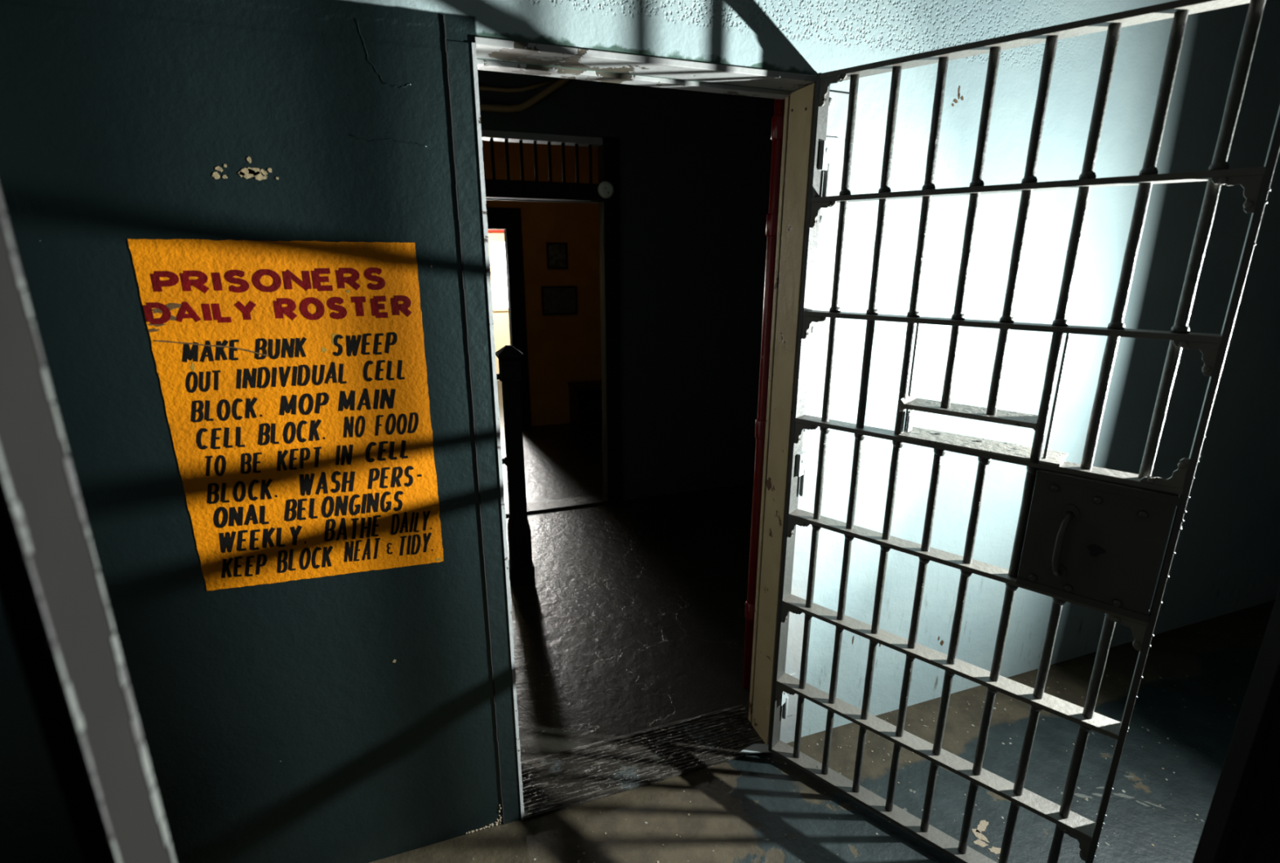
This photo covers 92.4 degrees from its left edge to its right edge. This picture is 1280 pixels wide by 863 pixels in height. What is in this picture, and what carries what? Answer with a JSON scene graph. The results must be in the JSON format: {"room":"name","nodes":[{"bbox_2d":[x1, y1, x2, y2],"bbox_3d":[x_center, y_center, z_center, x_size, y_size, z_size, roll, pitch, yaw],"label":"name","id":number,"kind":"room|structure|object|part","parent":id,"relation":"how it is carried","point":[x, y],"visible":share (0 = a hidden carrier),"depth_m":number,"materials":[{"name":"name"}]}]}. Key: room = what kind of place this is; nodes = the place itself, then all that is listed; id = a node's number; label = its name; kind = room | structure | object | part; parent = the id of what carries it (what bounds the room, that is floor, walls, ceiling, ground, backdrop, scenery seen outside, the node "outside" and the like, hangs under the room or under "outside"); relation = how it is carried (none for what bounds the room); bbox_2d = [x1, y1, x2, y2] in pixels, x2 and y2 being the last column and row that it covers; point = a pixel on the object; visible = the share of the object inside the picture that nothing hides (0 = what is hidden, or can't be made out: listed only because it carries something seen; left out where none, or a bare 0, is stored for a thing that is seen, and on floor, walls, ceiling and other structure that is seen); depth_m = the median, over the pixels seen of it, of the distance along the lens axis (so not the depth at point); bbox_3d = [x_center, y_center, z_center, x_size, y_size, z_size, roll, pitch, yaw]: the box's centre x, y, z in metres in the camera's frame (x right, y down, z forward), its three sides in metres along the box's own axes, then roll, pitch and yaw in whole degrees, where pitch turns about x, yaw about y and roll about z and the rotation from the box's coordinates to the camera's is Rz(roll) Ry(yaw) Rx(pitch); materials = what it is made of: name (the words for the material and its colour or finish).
{"room":"prison interior","nodes":[
{"label":"prison interior","id":0,"kind":"room"},
{"bbox_2d":[488,231,510,380],"bbox_3d":[-1.831,-2.077,8.154,6.400,2.800,0.100,-5,17,-19],"label":"wall","id":1,"kind":"structure","parent":0,"point":[501,325],"depth_m":8.28,"materials":[{"name":"beige paint"}]},
{"bbox_2d":[488,229,503,232],"bbox_3d":[-2.056,-2.587,7.834,0.660,0.075,0.020,-5,17,-19],"label":"band","id":2,"kind":"object","parent":1,"relation":"attached to","point":[489,230],"visible":0.02,"depth_m":7.90,"materials":[{"name":"red"}]},
{"bbox_2d":[488,238,508,311],"bbox_3d":[-1.781,-2.063,8.105,0.420,0.920,0.030,-5,17,-19],"label":"window","id":3,"kind":"structure","parent":1,"relation":"in","point":[496,246],"depth_m":8.07,"materials":[{"name":"white glass"}]},
{"bbox_2d":[482,140,601,426],"bbox_3d":[-0.984,-1.425,5.850,6.400,2.800,0.120,-5,17,-19],"label":"wall","id":4,"kind":"structure","parent":0,"point":[562,349],"depth_m":5.86,"materials":[{"name":"paint"}]},
{"bbox_2d":[486,207,531,427],"bbox_3d":[-1.600,-1.003,5.721,1.060,2.055,0.120,-5,17,-19],"label":"door frame","id":5,"kind":"structure","parent":4,"relation":"in","point":[508,219],"depth_m":5.72,"materials":[{"name":"black paint"}]},
{"bbox_2d":[546,242,568,268],"bbox_3d":[-0.780,-1.657,5.781,0.195,0.237,0.022,-5,17,-19],"label":"framed picture","id":6,"kind":"object","parent":4,"relation":"attached to","point":[557,252],"visible":1,"depth_m":5.78,"materials":[{"name":"black paint"}]},
{"bbox_2d":[548,244,565,266],"bbox_3d":[-0.782,-1.658,5.786,0.163,0.205,0.012,-5,17,-19],"label":"print","id":7,"kind":"object","parent":6,"relation":"attached to","point":[557,252],"depth_m":5.78},
{"bbox_2d":[541,285,577,315],"bbox_3d":[-0.773,-1.260,5.896,0.341,0.269,0.022,-5,17,-19],"label":"framed notice","id":8,"kind":"object","parent":4,"relation":"attached to","point":[556,300],"visible":1,"depth_m":5.89,"materials":[{"name":"black paint"}]},
{"bbox_2d":[477,69,774,499],"bbox_3d":[-0.271,-0.877,3.908,6.400,2.800,0.140,-5,17,-19],"label":"wall","id":9,"kind":"structure","parent":0,"point":[695,166],"depth_m":3.99,"materials":[{"name":"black paint"}]},
{"bbox_2d":[478,79,554,92],"bbox_3d":[-1.158,-1.854,3.196,1.443,0.086,0.022,-5,17,-19],"label":"conduit","id":10,"kind":"object","parent":9,"relation":"attached to","point":[549,82],"visible":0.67,"depth_m":3.36,"materials":[{"name":"brown"}]},
{"bbox_2d":[479,77,571,112],"bbox_3d":[-1.059,-1.851,3.200,1.630,0.293,0.036,-5,17,-19],"label":"conduit","id":11,"kind":"object","parent":9,"relation":"attached to","point":[560,82],"visible":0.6,"depth_m":3.36,"materials":[{"name":"brown metal"}]},
{"bbox_2d":[481,128,622,515],"bbox_3d":[-0.938,-0.569,3.734,1.675,2.300,0.150,-5,17,-19],"label":"door frame","id":12,"kind":"structure","parent":9,"relation":"in","point":[608,148],"depth_m":3.75,"materials":[{"name":"black paint"}]},
{"bbox_3d":[-0.941,-1.380,3.487,1.495,0.095,0.120,-5,17,-19],"label":"transom rail","id":13,"kind":"part","parent":12,"relation":"part of","materials":[{"name":"black metal"}]},
{"bbox_2d":[597,181,613,198],"bbox_3d":[-0.201,-1.441,3.656,0.096,0.096,0.034,-5,17,-19],"label":"smoke detector","id":14,"kind":"object","parent":12,"relation":"attached to","point":[606,189],"visible":1,"depth_m":3.64,"materials":[{"name":"white plastic"}]},
{"bbox_2d":[0,0,1279,862],"bbox_3d":[0.595,-0.292,1.843,5.400,2.801,0.124,-5,17,-19],"label":"wall","id":15,"kind":"structure","parent":0,"point":[349,717],"depth_m":1.55,"materials":[{"name":"paint"}]},
{"bbox_2d":[127,238,443,591],"bbox_3d":[-0.738,-0.021,1.365,0.521,0.774,0.002,-5,17,-19],"label":"painted sign","id":16,"kind":"object","parent":15,"relation":"attached to","point":[292,375],"visible":1,"depth_m":1.35,"materials":[{"name":"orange paint"}]},
{"bbox_2d":[332,333,338,346],"bbox_3d":[-0.664,-0.201,1.341,0.018,0.031,0.001,-5,17,-19],"label":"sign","id":17,"kind":"object","parent":16,"relation":"on","point":[335,335],"depth_m":1.34,"materials":[{"name":"black paint"}]},
{"bbox_2d":[443,14,848,824],"bbox_3d":[0.048,0.087,1.791,1.020,2.095,0.250,-5,16,-17],"label":"door frame","id":18,"kind":"structure","parent":15,"relation":"in","point":[569,778],"depth_m":1.71,"materials":[{"name":"grey paint"}]},
{"bbox_3d":[-0.378,0.177,1.552,0.050,2.050,0.004,-5,17,-19],"label":"casing","id":19,"kind":"part","parent":18,"relation":"part of","materials":[{"name":"grey paint"}]},
{"bbox_3d":[0.508,0.104,1.854,0.108,2.030,0.009,-5,17,-19],"label":"casing","id":20,"kind":"part","parent":18,"relation":"part of","materials":[{"name":"paint"}]},
{"bbox_2d":[768,0,1279,862],"bbox_3d":[0.787,0.165,1.546,0.156,2.035,0.865,-15,21,-42],"label":"gate","id":21,"kind":"object","parent":18,"relation":"attached to","point":[1087,535],"visible":1,"depth_m":1.41,"materials":[{"name":"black metal"}]},
{"bbox_3d":[0.772,1.141,1.809,0.842,0.012,0.055,14,21,40],"label":"rail","id":22,"kind":"part","parent":21,"relation":"part of","materials":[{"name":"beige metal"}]},
{"bbox_3d":[0.772,0.882,1.736,0.842,0.012,0.055,14,21,40],"label":"rail","id":23,"kind":"part","parent":21,"relation":"part of","materials":[{"name":"beige metal"}]},
{"bbox_3d":[0.773,0.602,1.657,0.842,0.012,0.055,14,21,40],"label":"rail","id":24,"kind":"part","parent":21,"relation":"part of","materials":[{"name":"beige metal"}]},
{"bbox_3d":[0.798,-0.047,1.480,0.302,0.035,0.095,14,21,40],"label":"slot rail","id":25,"kind":"part","parent":21,"relation":"part of","materials":[{"name":"metal"}]},
{"bbox_3d":[0.773,0.322,1.578,0.842,0.012,0.055,14,21,40],"label":"rail","id":26,"kind":"part","parent":21,"relation":"part of","materials":[{"name":"beige metal"}]},
{"bbox_2d":[897,426,1067,466],"bbox_3d":[0.822,0.032,1.489,0.348,0.005,0.108,14,21,40],"label":"shelf","id":27,"kind":"object","parent":21,"relation":"attached to","point":[1012,453],"depth_m":1.47,"materials":[{"name":"metal"}]},
{"bbox_3d":[0.774,0.038,1.498,0.842,0.012,0.055,14,21,40],"label":"rail","id":28,"kind":"part","parent":21,"relation":"part of","materials":[{"name":"black metal"}]},
{"bbox_3d":[0.774,-0.250,1.417,0.842,0.012,0.055,14,21,40],"label":"rail","id":29,"kind":"part","parent":21,"relation":"part of","materials":[{"name":"black metal"}]},
{"bbox_3d":[0.775,-0.804,1.261,0.842,0.012,0.055,14,21,40],"label":"rail","id":30,"kind":"part","parent":21,"relation":"part of","materials":[{"name":"black metal"}]},
{"bbox_3d":[0.775,-0.528,1.339,0.842,0.012,0.055,14,21,40],"label":"rail","id":31,"kind":"part","parent":21,"relation":"part of","materials":[{"name":"black metal"}]},
{"bbox_3d":[0.923,0.251,1.341,0.034,0.187,0.039,14,21,40],"label":"pull handle","id":32,"kind":"part","parent":21,"relation":"part of","materials":[{"name":"metal"}]},
{"bbox_2d":[369,380,1275,862],"bbox_3d":[-0.116,0.663,3.882,6.600,0.151,10.600,-5,17,-19],"label":"floor","id":33,"kind":"structure","parent":0,"point":[633,619],"depth_m":2.26,"materials":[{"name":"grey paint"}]},
{"bbox_2d":[0,194,176,862],"bbox_3d":[-0.315,0.129,0.343,0.016,2.800,0.057,-5,17,-19],"label":"upright","id":34,"kind":"object","parent":33,"relation":"on","point":[54,602],"visible":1,"depth_m":0.33,"materials":[{"name":"grey metal"}]},
{"bbox_2d":[495,345,535,586],"bbox_3d":[-0.618,0.187,3.034,0.126,1.225,0.120,-5,17,-19],"label":"post","id":35,"kind":"object","parent":33,"relation":"on","point":[522,568],"visible":0.9,"depth_m":3.00,"materials":[{"name":"black metal"}]},
{"bbox_2d":[742,98,785,688],"bbox_3d":[0.422,-0.346,2.031,0.045,2.800,0.046,-5,17,-19],"label":"pipe","id":36,"kind":"object","parent":33,"relation":"on","point":[777,122],"visible":0.71,"depth_m":2.06,"materials":[{"name":"metal"}]},
{"bbox_2d":[515,666,1196,862],"bbox_3d":[1.017,1.177,1.789,2.693,0.002,0.976,-5,17,-19],"label":"floor grit","id":37,"kind":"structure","parent":33,"relation":"on","point":[872,751],"depth_m":2.06,"materials":[{"name":"brown paint"}]},
{"bbox_2d":[1191,588,1279,862],"bbox_3d":[1.014,0.002,0.799,0.200,2.800,0.030,0,16,1],"label":"upright","id":38,"kind":"object","parent":33,"relation":"on","point":[1242,824],"visible":1,"depth_m":0.94,"materials":[{"name":"black paint"}]}
]}

